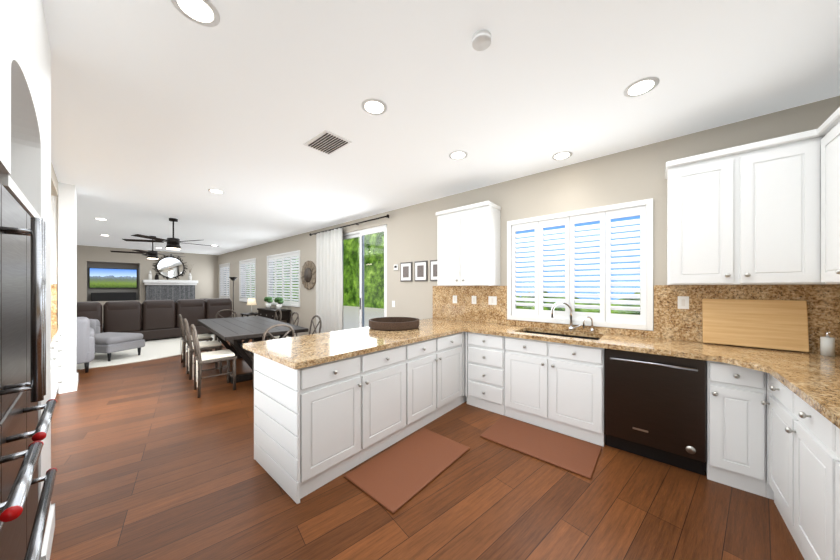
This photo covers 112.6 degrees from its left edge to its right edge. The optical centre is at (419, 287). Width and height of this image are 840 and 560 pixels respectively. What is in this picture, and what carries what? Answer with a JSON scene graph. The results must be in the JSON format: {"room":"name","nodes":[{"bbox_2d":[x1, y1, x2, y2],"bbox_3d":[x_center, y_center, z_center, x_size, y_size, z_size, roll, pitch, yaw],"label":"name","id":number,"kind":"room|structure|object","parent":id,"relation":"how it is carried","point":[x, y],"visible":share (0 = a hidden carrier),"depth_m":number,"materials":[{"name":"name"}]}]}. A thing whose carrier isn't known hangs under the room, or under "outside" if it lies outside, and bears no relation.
{"room":"kitchen","nodes":[
{"label":"kitchen","id":0,"kind":"room"},
{"bbox_2d":[0,0,50,559],"bbox_3d":[-1.573,0.010,0.650,2.135,2.780,0.740,0,0,41],"label":"wall","id":1,"kind":"structure","parent":0,"point":[25,114],"depth_m":1.25,"materials":[{"name":"white paint"}]},
{"bbox_2d":[41,503,54,559],"bbox_3d":[-1.976,1.335,1.466,0.489,0.130,0.054,0,0,41],"label":"baseboard","id":2,"kind":"structure","parent":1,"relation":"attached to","point":[47,545],"depth_m":1.47,"materials":[{"name":"white wood"}]},
{"bbox_2d":[51,162,57,195],"bbox_3d":[-3.699,-1.290,2.380,3.345,0.180,0.600,0,0,41],"label":"wall","id":3,"kind":"structure","parent":0,"point":[54,186],"depth_m":3.41,"materials":[{"name":"beige paint"}]},
{"bbox_2d":[51,182,76,393],"bbox_3d":[-5.109,0.010,3.681,0.550,2.780,0.740,0,0,41],"label":"wall","id":4,"kind":"structure","parent":0,"point":[64,240],"depth_m":3.72,"materials":[{"name":"white paint"}]},
{"bbox_2d":[59,373,77,393],"bbox_3d":[-4.906,1.335,3.915,0.575,0.130,0.150,0,0,41],"label":"baseboard","id":5,"kind":"object","parent":4,"relation":"attached to","point":[68,387],"visible":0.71,"depth_m":3.74,"materials":[{"name":"white wood"}]},
{"bbox_2d":[77,245,217,324],"bbox_3d":[-10.353,0.010,10.586,0.500,2.780,4.400,0,0,41],"label":"wall","id":6,"kind":"structure","parent":0,"point":[204,270],"depth_m":10.33,"materials":[{"name":"beige paint"}]},
{"bbox_2d":[89,268,136,287],"bbox_3d":[-10.953,-0.315,10.026,0.038,0.710,1.170,0,0,41],"label":"screen","id":7,"kind":"object","parent":6,"relation":"attached to","point":[110,278],"visible":1,"depth_m":9.98,"materials":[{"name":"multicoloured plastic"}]},
{"bbox_2d":[91,292,135,300],"bbox_3d":[-10.857,0.335,9.944,0.330,0.289,1.070,0,0,41],"label":"console shelf","id":8,"kind":"object","parent":6,"relation":"attached to","point":[115,296],"visible":0.96,"depth_m":9.84,"materials":[{"name":"black wood"}]},
{"bbox_2d":[152,254,186,279],"bbox_3d":[-9.717,-0.789,10.908,0.044,1.009,1.037,0,0,41],"label":"round mirror","id":9,"kind":"object","parent":6,"relation":"attached to","point":[167,267],"visible":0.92,"depth_m":10.91,"materials":[{"name":"silver glass"}]},
{"bbox_2d":[50,328,803,559],"bbox_3d":[-4.355,1.450,5.445,16.300,0.100,4.700,0,0,41],"label":"floor","id":10,"kind":"structure","parent":0,"point":[152,459],"depth_m":1.83,"materials":[{"name":"brown wood"}]},
{"bbox_2d":[0,183,56,559],"bbox_3d":[-1.503,0.552,0.636,1.296,1.695,0.804,0,0,41],"label":"refrigerator","id":11,"kind":"object","parent":10,"relation":"on","point":[23,511],"visible":1,"depth_m":0.84,"materials":[{"name":"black metal"}]},
{"bbox_2d":[51,284,63,398],"bbox_3d":[-3.685,0.680,2.400,3.336,1.440,0.645,0,0,41],"label":"desk","id":12,"kind":"object","parent":10,"relation":"on","point":[56,328],"visible":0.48,"depth_m":3.38,"materials":[{"name":"white paint"}]},
{"bbox_2d":[77,334,220,369],"bbox_3d":[-6.580,1.394,6.691,3.900,0.011,3.203,0,0,41],"label":"area rug","id":13,"kind":"object","parent":10,"relation":"on","point":[152,349],"visible":0.21,"depth_m":5.86,"materials":[{"name":"white carpet"}]},
{"bbox_2d":[77,317,94,372],"bbox_3d":[-5.854,0.933,4.517,0.871,0.910,0.790,0,0,41],"label":"armchair","id":14,"kind":"object","parent":13,"relation":"on","point":[85,343],"visible":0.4,"depth_m":4.50,"materials":[{"name":"fabric"}]},
{"bbox_2d":[89,319,99,333],"bbox_3d":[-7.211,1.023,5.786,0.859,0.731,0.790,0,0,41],"label":"pillow","id":15,"kind":"object","parent":13,"relation":"on","point":[95,324],"visible":0.1,"depth_m":5.80,"materials":[{"name":"fabric"}]},
{"bbox_2d":[95,332,144,360],"bbox_3d":[-6.172,1.164,5.553,0.950,0.448,0.620,0,0,11],"label":"ottoman","id":16,"kind":"object","parent":13,"relation":"on","point":[108,343],"visible":0.77,"depth_m":5.38,"materials":[{"name":"fabric"}]},
{"bbox_2d":[77,298,231,339],"bbox_3d":[-7.944,0.864,8.146,2.835,1.048,3.530,0,0,41],"label":"sectional sofa","id":17,"kind":"object","parent":13,"relation":"on","point":[152,319],"visible":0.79,"depth_m":7.24,"materials":[{"name":"brown leather"}]},
{"bbox_2d":[142,280,197,301],"bbox_3d":[-9.555,0.565,10.777,0.460,1.670,1.590,0,0,41],"label":"fireplace","id":18,"kind":"object","parent":10,"relation":"on","point":[175,290],"visible":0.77,"depth_m":10.72,"materials":[{"name":"stone"}]},
{"bbox_2d":[148,271,151,279],"bbox_3d":[-9.989,-0.441,10.366,0.100,0.340,0.100,0,0,41],"label":"vase","id":19,"kind":"object","parent":18,"relation":"on","point":[150,276],"visible":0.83,"depth_m":10.34,"materials":[{"name":"white ceramic"}]},
{"bbox_2d":[188,264,193,279],"bbox_3d":[-9.234,-0.597,11.247,0.110,0.651,0.207,0,0,41],"label":"vase","id":20,"kind":"object","parent":18,"relation":"on","point":[190,277],"visible":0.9,"depth_m":11.22,"materials":[{"name":"white ceramic"}]},
{"bbox_2d":[179,314,212,366],"bbox_3d":[-4.157,0.942,5.183,0.471,0.916,0.440,0,0,-44],"label":"dining chair","id":21,"kind":"object","parent":10,"relation":"on","point":[204,337],"visible":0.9,"depth_m":5.07,"materials":[{"name":"grey wood"}]},
{"bbox_2d":[184,318,222,379],"bbox_3d":[-3.485,0.942,4.497,0.471,0.916,0.440,0,0,-44],"label":"dining chair","id":22,"kind":"object","parent":10,"relation":"on","point":[216,345],"visible":0.88,"depth_m":4.39,"materials":[{"name":"wood"}]},
{"bbox_2d":[191,324,236,397],"bbox_3d":[-2.813,0.942,3.812,0.471,0.916,0.440,0,0,-44],"label":"dining chair","id":23,"kind":"object","parent":10,"relation":"on","point":[200,358],"visible":1,"depth_m":3.73,"materials":[{"name":"wood"}]},
{"bbox_2d":[214,309,236,349],"bbox_3d":[-4.099,0.942,5.989,0.440,0.916,0.471,0,0,-44],"label":"dining chair","id":24,"kind":"object","parent":10,"relation":"on","point":[216,338],"visible":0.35,"depth_m":6.05,"materials":[{"name":"grey wood"}]},
{"bbox_2d":[229,277,237,316],"bbox_3d":[-6.310,0.530,9.464,0.276,1.740,0.280,0,0,41],"label":"floor lamp","id":25,"kind":"object","parent":10,"relation":"on","point":[233,279],"visible":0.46,"depth_m":9.46,"materials":[{"name":"brown metal"}]},
{"bbox_2d":[241,312,257,316],"bbox_3d":[-5.132,1.100,8.534,0.520,0.600,0.440,0,0,41],"label":"side table","id":26,"kind":"object","parent":10,"relation":"on","point":[248,314],"visible":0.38,"depth_m":8.48,"materials":[{"name":"brown wood"}]},
{"bbox_2d":[247,298,256,313],"bbox_3d":[-5.132,0.570,8.534,0.260,0.459,0.260,0,0,41],"label":"table lamp","id":27,"kind":"object","parent":26,"relation":"on","point":[251,301],"visible":1,"depth_m":8.46,"materials":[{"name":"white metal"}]},
{"bbox_2d":[197,316,308,383],"bbox_3d":[-3.052,1.020,4.921,1.080,0.760,2.700,0,0,-44],"label":"dining table","id":28,"kind":"object","parent":10,"relation":"on","point":[234,331],"visible":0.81,"depth_m":4.33,"materials":[{"name":"brown wood"}]},
{"bbox_2d":[252,324,294,388],"bbox_3d":[-2.006,0.942,3.853,0.440,0.916,0.471,0,0,-44],"label":"dining chair","id":29,"kind":"object","parent":10,"relation":"on","point":[277,325],"visible":0.23,"depth_m":3.75,"materials":[{"name":"grey wood"}]},
{"bbox_2d":[257,308,290,323],"bbox_3d":[-4.095,1.005,7.823,1.300,0.790,0.390,0,0,41],"label":"sideboard","id":30,"kind":"object","parent":10,"relation":"on","point":[269,313],"visible":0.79,"depth_m":7.53,"materials":[{"name":"brown wood"}]},
{"bbox_2d":[264,297,272,307],"bbox_3d":[-4.357,0.442,8.054,0.259,0.335,0.238,0,0,41],"label":"plant pot","id":31,"kind":"object","parent":30,"relation":"on","point":[269,300],"visible":1,"depth_m":7.99,"materials":[{"name":"white ceramic"}]},
{"bbox_2d":[274,297,283,309],"bbox_3d":[-3.826,0.442,7.598,0.259,0.335,0.238,0,0,41],"label":"plant pot","id":32,"kind":"object","parent":30,"relation":"on","point":[279,301],"visible":1,"depth_m":7.54,"materials":[{"name":"white ceramic"}]},
{"bbox_2d":[267,309,281,339],"bbox_3d":[-3.277,0.942,6.044,0.471,0.916,0.440,0,0,-44],"label":"dining chair","id":33,"kind":"object","parent":10,"relation":"on","point":[280,315],"visible":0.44,"depth_m":6.16,"materials":[{"name":"grey wood"}]},
{"bbox_2d":[267,312,298,339],"bbox_3d":[-2.605,0.942,5.359,0.471,0.916,0.440,0,0,-44],"label":"dining chair","id":34,"kind":"object","parent":10,"relation":"on","point":[277,337],"visible":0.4,"depth_m":5.37,"materials":[{"name":"grey wood"}]},
{"bbox_2d":[309,315,321,334],"bbox_3d":[-1.934,0.942,4.673,0.471,0.916,0.440,0,0,-44],"label":"dining chair","id":35,"kind":"object","parent":10,"relation":"on","point":[320,321],"visible":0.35,"depth_m":4.80,"materials":[{"name":"grey wood"}]},
{"bbox_2d":[259,341,418,503],"bbox_3d":[-0.644,0.963,2.422,0.646,0.873,1.088,0,0,41],"label":"base cabinet","id":36,"kind":"object","parent":10,"relation":"on","point":[317,423],"depth_m":2.07,"materials":[{"name":"white paint"}]},
{"bbox_2d":[243,317,486,368],"bbox_3d":[-0.291,0.505,3.102,0.960,0.040,2.662,0,0,41],"label":"countertop","id":37,"kind":"structure","parent":36,"relation":"on","point":[292,352],"depth_m":2.45,"materials":[{"name":"beige stone"}]},
{"bbox_2d":[369,317,418,330],"bbox_3d":[-0.310,0.438,3.387,0.610,0.093,0.610,0,0,41],"label":"woven tray","id":38,"kind":"object","parent":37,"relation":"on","point":[394,323],"visible":1,"depth_m":3.17,"materials":[{"name":"brown wicker"}]},
{"bbox_2d":[344,428,469,513],"bbox_3d":[-0.062,1.392,2.240,0.520,0.016,0.920,0,0,41],"label":"kitchen mat","id":39,"kind":"object","parent":10,"relation":"on","point":[395,478],"visible":0.98,"depth_m":2.14,"materials":[{"name":"brown rubber"}]},
{"bbox_2d":[419,329,466,428],"bbox_3d":[-0.048,0.963,3.117,0.646,0.873,1.039,0,0,41],"label":"base cabinet","id":40,"kind":"object","parent":10,"relation":"on","point":[442,360],"depth_m":3.02,"materials":[{"name":"white paint"}]},
{"bbox_2d":[467,329,530,417],"bbox_3d":[0.951,0.963,3.390,0.553,0.873,0.608,0,0,41],"label":"base cabinet","id":41,"kind":"object","parent":10,"relation":"on","point":[489,358],"depth_m":3.12,"materials":[{"name":"white paint"}]},
{"bbox_2d":[467,321,530,336],"bbox_3d":[0.935,0.505,3.381,0.540,0.040,0.642,0,0,41],"label":"countertop","id":42,"kind":"structure","parent":41,"relation":"on","point":[495,330],"depth_m":3.27,"materials":[{"name":"beige stone"}]},
{"bbox_2d":[480,416,601,478],"bbox_3d":[1.070,1.392,2.524,0.900,0.016,0.525,0,0,41],"label":"kitchen mat","id":43,"kind":"object","parent":10,"relation":"on","point":[574,455],"visible":1,"depth_m":2.45,"materials":[{"name":"brown rubber"}]},
{"bbox_2d":[511,353,590,442],"bbox_3d":[1.450,1.100,2.963,0.905,0.600,0.608,0,0,41],"label":"base cabinet","id":44,"kind":"object","parent":10,"relation":"on","point":[550,391],"depth_m":2.70,"materials":[{"name":"white paint"}]},
{"bbox_2d":[591,345,706,475],"bbox_3d":[2.035,0.963,2.461,0.783,0.873,0.609,0,0,41],"label":"base cabinet","id":45,"kind":"object","parent":10,"relation":"on","point":[672,389],"depth_m":2.23,"materials":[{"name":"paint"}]},
{"bbox_2d":[551,301,593,333],"bbox_3d":[1.652,0.320,3.043,0.393,0.327,0.155,0,0,41],"label":"faucet","id":46,"kind":"object","parent":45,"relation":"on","point":[570,328],"depth_m":3.09,"materials":[{"name":"silver metal"}]},
{"bbox_2d":[604,338,706,475],"bbox_3d":[2.017,0.966,2.440,0.629,0.868,0.662,0,0,41],"label":"dishwasher","id":47,"kind":"object","parent":45,"relation":"in","point":[655,404],"depth_m":2.21,"materials":[{"name":"black metal"}]},
{"bbox_2d":[595,333,839,368],"bbox_3d":[2.339,0.505,2.178,1.577,0.040,0.642,0,0,41],"label":"countertop","id":48,"kind":"structure","parent":45,"relation":"on","point":[697,350],"depth_m":2.14,"materials":[{"name":"beige stone"}]},
{"bbox_2d":[702,299,808,351],"bbox_3d":[2.659,0.289,2.250,0.550,0.379,0.073,0,0,41],"label":"cutting board","id":49,"kind":"object","parent":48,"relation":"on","point":[776,324],"visible":1,"depth_m":2.22,"materials":[{"name":"brown wood"}]},
{"bbox_2d":[820,331,834,356],"bbox_3d":[2.880,0.398,1.977,0.058,0.172,0.070,0,0,41],"label":"soap bottle","id":50,"kind":"object","parent":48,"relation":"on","point":[827,344],"visible":1,"depth_m":1.97,"materials":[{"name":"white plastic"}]},
{"bbox_2d":[707,361,750,492],"bbox_3d":[2.361,0.963,2.132,0.282,0.873,0.684,0,0,41],"label":"base cabinet","id":51,"kind":"object","parent":10,"relation":"on","point":[728,382],"depth_m":1.96,"materials":[{"name":"white paint"}]},
{"bbox_2d":[751,365,794,540],"bbox_3d":[2.323,0.963,1.474,0.685,0.873,0.557,0,0,41],"label":"base cabinet","id":52,"kind":"object","parent":10,"relation":"on","point":[772,404],"depth_m":1.75,"materials":[{"name":"white paint"}]},
{"bbox_2d":[759,361,839,432],"bbox_3d":[1.413,0.505,0.379,0.642,0.040,3.295,0,0,41],"label":"countertop","id":53,"kind":"structure","parent":52,"relation":"on","point":[820,388],"depth_m":1.41,"materials":[{"name":"beige stone"}]},
{"bbox_2d":[795,397,818,559],"bbox_3d":[2.070,0.963,1.119,0.608,0.873,0.608,0,0,41],"label":"base cabinet","id":54,"kind":"object","parent":10,"relation":"on","point":[806,419],"depth_m":1.36,"materials":[{"name":"white paint"}]},
{"bbox_2d":[819,417,839,559],"bbox_3d":[1.673,0.963,0.656,0.608,0.873,0.908,0,0,41],"label":"base cabinet","id":55,"kind":"object","parent":10,"relation":"on","point":[829,437],"depth_m":1.18,"materials":[{"name":"white paint"}]},
{"bbox_2d":[42,0,839,254],"bbox_3d":[-4.355,-1.430,5.445,16.300,0.100,4.700,0,0,41],"label":"ceiling","id":56,"kind":"structure","parent":0,"point":[163,112],"depth_m":2.01,"materials":[{"name":"white paint"}]},
{"bbox_2d":[111,236,183,258],"bbox_3d":[-7.292,-1.072,7.604,1.493,0.614,1.510,0,0,41],"label":"ceiling fan","id":57,"kind":"object","parent":56,"relation":"hanging from","point":[152,254],"visible":0.92,"depth_m":7.52,"materials":[{"name":"brown metal"}]},
{"bbox_2d":[123,218,218,249],"bbox_3d":[-4.958,-1.072,5.687,1.516,0.614,1.482,0,0,41],"label":"ceiling fan","id":58,"kind":"object","parent":56,"relation":"hanging from","point":[173,243],"visible":1,"depth_m":5.55,"materials":[{"name":"brown metal"}]},
{"bbox_2d":[171,0,219,26],"bbox_3d":[-1.106,-1.377,1.383,0.196,0.006,0.196,0,0,41],"label":"recessed light","id":59,"kind":"object","parent":56,"relation":"in","point":[203,12],"visible":1,"depth_m":1.40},
{"bbox_2d":[208,189,224,193],"bbox_3d":[-2.926,-1.377,4.023,0.196,0.006,0.196,0,0,41],"label":"recessed light","id":60,"kind":"object","parent":56,"relation":"in","point":[216,191],"visible":1,"depth_m":4.02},
{"bbox_2d":[303,129,351,154],"bbox_3d":[-0.887,-1.375,2.683,0.400,0.010,0.280,0,0,41],"label":"ceiling vent","id":61,"kind":"object","parent":56,"relation":"in","point":[325,141],"visible":1,"depth_m":2.66,"materials":[{"name":"white metal"}]},
{"bbox_2d":[361,98,386,114],"bbox_3d":[-0.349,-1.377,2.143,0.196,0.006,0.196,0,0,41],"label":"recessed light","id":62,"kind":"object","parent":56,"relation":"in","point":[372,106],"visible":1,"depth_m":2.13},
{"bbox_2d":[449,151,467,159],"bbox_3d":[0.399,-1.377,2.924,0.196,0.006,0.196,0,0,41],"label":"recessed light","id":63,"kind":"object","parent":56,"relation":"in","point":[456,155],"visible":1,"depth_m":2.92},
{"bbox_2d":[472,30,490,50],"bbox_3d":[0.342,-1.365,1.551,0.104,0.030,0.104,0,0,41],"label":"smoke detector","id":64,"kind":"object","parent":56,"relation":"attached to","point":[481,40],"visible":0.94,"depth_m":1.53,"materials":[{"name":"white plastic"}]},
{"bbox_2d":[552,151,572,159],"bbox_3d":[1.490,-1.377,2.937,0.196,0.006,0.196,0,0,41],"label":"recessed light","id":65,"kind":"object","parent":56,"relation":"in","point":[562,155],"visible":1,"depth_m":2.92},
{"bbox_2d":[623,77,659,96],"bbox_3d":[1.525,-1.377,1.933,0.196,0.006,0.196,0,0,41],"label":"recessed light","id":66,"kind":"object","parent":56,"relation":"in","point":[640,87],"visible":1,"depth_m":1.93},
{"bbox_2d":[218,96,839,335],"bbox_3d":[-2.874,0.010,7.172,16.300,2.780,0.150,0,0,41],"label":"wall","id":67,"kind":"structure","parent":0,"point":[634,174],"depth_m":3.39,"materials":[{"name":"beige paint"}]},
{"bbox_2d":[219,263,229,298],"bbox_3d":[-7.953,-0.220,11.504,1.350,1.480,0.178,0,0,41],"label":"blinds","id":68,"kind":"object","parent":67,"relation":"attached to","point":[224,281],"visible":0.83,"depth_m":11.57,"materials":[{"name":"white wood"}]},
{"bbox_2d":[239,258,255,301],"bbox_3d":[-5.979,-0.220,9.812,1.550,1.480,0.178,0,0,41],"label":"blinds","id":69,"kind":"object","parent":67,"relation":"attached to","point":[247,278],"visible":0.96,"depth_m":9.87,"materials":[{"name":"white wood"}]},
{"bbox_2d":[267,250,299,306],"bbox_3d":[-3.872,-0.220,8.006,2.100,1.480,0.178,0,0,41],"label":"blinds","id":70,"kind":"object","parent":67,"relation":"attached to","point":[283,275],"visible":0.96,"depth_m":7.94,"materials":[{"name":"white wood"}]},
{"bbox_2d":[301,261,315,289],"bbox_3d":[-2.766,-0.300,6.945,0.720,0.720,0.050,0,0,41],"label":"art","id":71,"kind":"object","parent":67,"relation":"attached to","point":[308,275],"visible":0.96,"depth_m":6.90},
{"bbox_2d":[309,214,388,235],"bbox_3d":[-1.575,-1.260,5.869,2.770,0.060,0.133,0,0,41],"label":"curtain rod","id":72,"kind":"object","parent":67,"relation":"attached to","point":[358,223],"visible":1,"depth_m":5.60,"materials":[{"name":"brown metal"}]},
{"bbox_2d":[316,228,342,333],"bbox_3d":[-2.028,0.068,6.208,1.060,2.625,0.098,0,0,41],"label":"panel","id":73,"kind":"object","parent":72,"relation":"hanging from","point":[329,278],"visible":0.83,"depth_m":6.17,"materials":[{"name":"fabric"}]},
{"bbox_2d":[342,224,386,329],"bbox_3d":[-1.182,0.120,5.728,1.650,2.560,0.100,0,0,41],"label":"sliding door","id":74,"kind":"structure","parent":67,"relation":"in","point":[364,276],"depth_m":5.64,"materials":[{"name":"clear glass"}]},
{"bbox_2d":[400,262,411,281],"bbox_3d":[-0.236,-0.260,4.795,0.270,0.330,0.023,0,0,41],"label":"picture frame","id":75,"kind":"object","parent":67,"relation":"attached to","point":[405,271],"visible":0.98,"depth_m":4.78,"materials":[{"name":"wood"}]},
{"bbox_2d":[415,261,427,280],"bbox_3d":[0.014,-0.260,4.580,0.270,0.330,0.023,0,0,41],"label":"picture frame","id":76,"kind":"object","parent":67,"relation":"attached to","point":[421,270],"visible":1,"depth_m":4.56,"materials":[{"name":"wood"}]},
{"bbox_2d":[430,260,436,280],"bbox_3d":[0.265,-0.260,4.366,0.270,0.330,0.023,0,0,41],"label":"picture frame","id":77,"kind":"object","parent":67,"relation":"attached to","point":[433,270],"visible":0.6,"depth_m":4.40,"materials":[{"name":"paper"}]},
{"bbox_2d":[453,295,456,302],"bbox_3d":[0.514,0.180,4.134,0.075,0.115,0.007,0,0,41],"label":"electrical outlet plate","id":78,"kind":"object","parent":67,"relation":"attached to","point":[454,298],"visible":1,"depth_m":4.13,"materials":[{"name":"white plastic"}]},
{"bbox_2d":[436,201,499,285],"bbox_3d":[0.647,-0.540,3.829,0.800,1.040,0.338,0,0,41],"label":"upper cabinet","id":79,"kind":"object","parent":67,"relation":"attached to","point":[468,236],"depth_m":3.63,"materials":[{"name":"white paint"}]},
{"bbox_2d":[472,296,475,303],"bbox_3d":[0.757,0.180,3.925,0.075,0.115,0.007,0,0,41],"label":"electrical outlet plate","id":80,"kind":"object","parent":67,"relation":"attached to","point":[473,299],"visible":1,"depth_m":3.92,"materials":[{"name":"white plastic"}]},
{"bbox_2d":[488,296,496,304],"bbox_3d":[0.969,0.180,3.743,0.120,0.115,0.007,0,0,41],"label":"electrical outlet plate","id":81,"kind":"object","parent":67,"relation":"attached to","point":[492,300],"visible":1,"depth_m":3.74,"materials":[{"name":"white plastic"}]},
{"bbox_2d":[507,198,652,330],"bbox_3d":[1.728,-0.217,3.207,1.450,1.265,0.178,0,0,41],"label":"window shutters","id":82,"kind":"object","parent":67,"relation":"attached to","point":[595,264],"visible":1,"depth_m":3.08,"materials":[{"name":"white wood"}]},
{"bbox_2d":[433,285,839,352],"bbox_3d":[1.665,0.233,3.167,3.846,0.502,0.020,0,0,41],"label":"backsplash","id":83,"kind":"structure","parent":67,"relation":"attached to","point":[673,323],"depth_m":2.55,"materials":[{"name":"beige stone"}]},
{"bbox_2d":[678,296,688,308],"bbox_3d":[2.382,0.140,2.533,0.075,0.115,0.007,0,0,41],"label":"electrical outlet plate","id":84,"kind":"object","parent":67,"relation":"attached to","point":[683,302],"visible":1,"depth_m":2.53,"materials":[{"name":"white plastic"}]},
{"bbox_2d":[665,133,799,284],"bbox_3d":[2.499,-0.540,2.241,0.780,1.040,0.338,0,0,41],"label":"upper cabinet","id":85,"kind":"object","parent":67,"relation":"attached to","point":[765,212],"depth_m":2.12,"materials":[{"name":"white paint"}]},
{"bbox_2d":[800,107,839,284],"bbox_3d":[2.516,-0.540,1.478,0.398,1.040,0.812,0,0,41],"label":"upper cabinet","id":86,"kind":"object","parent":0,"relation":"attached to","point":[820,147],"depth_m":1.87,"materials":[{"name":"white paint"}]}
]}

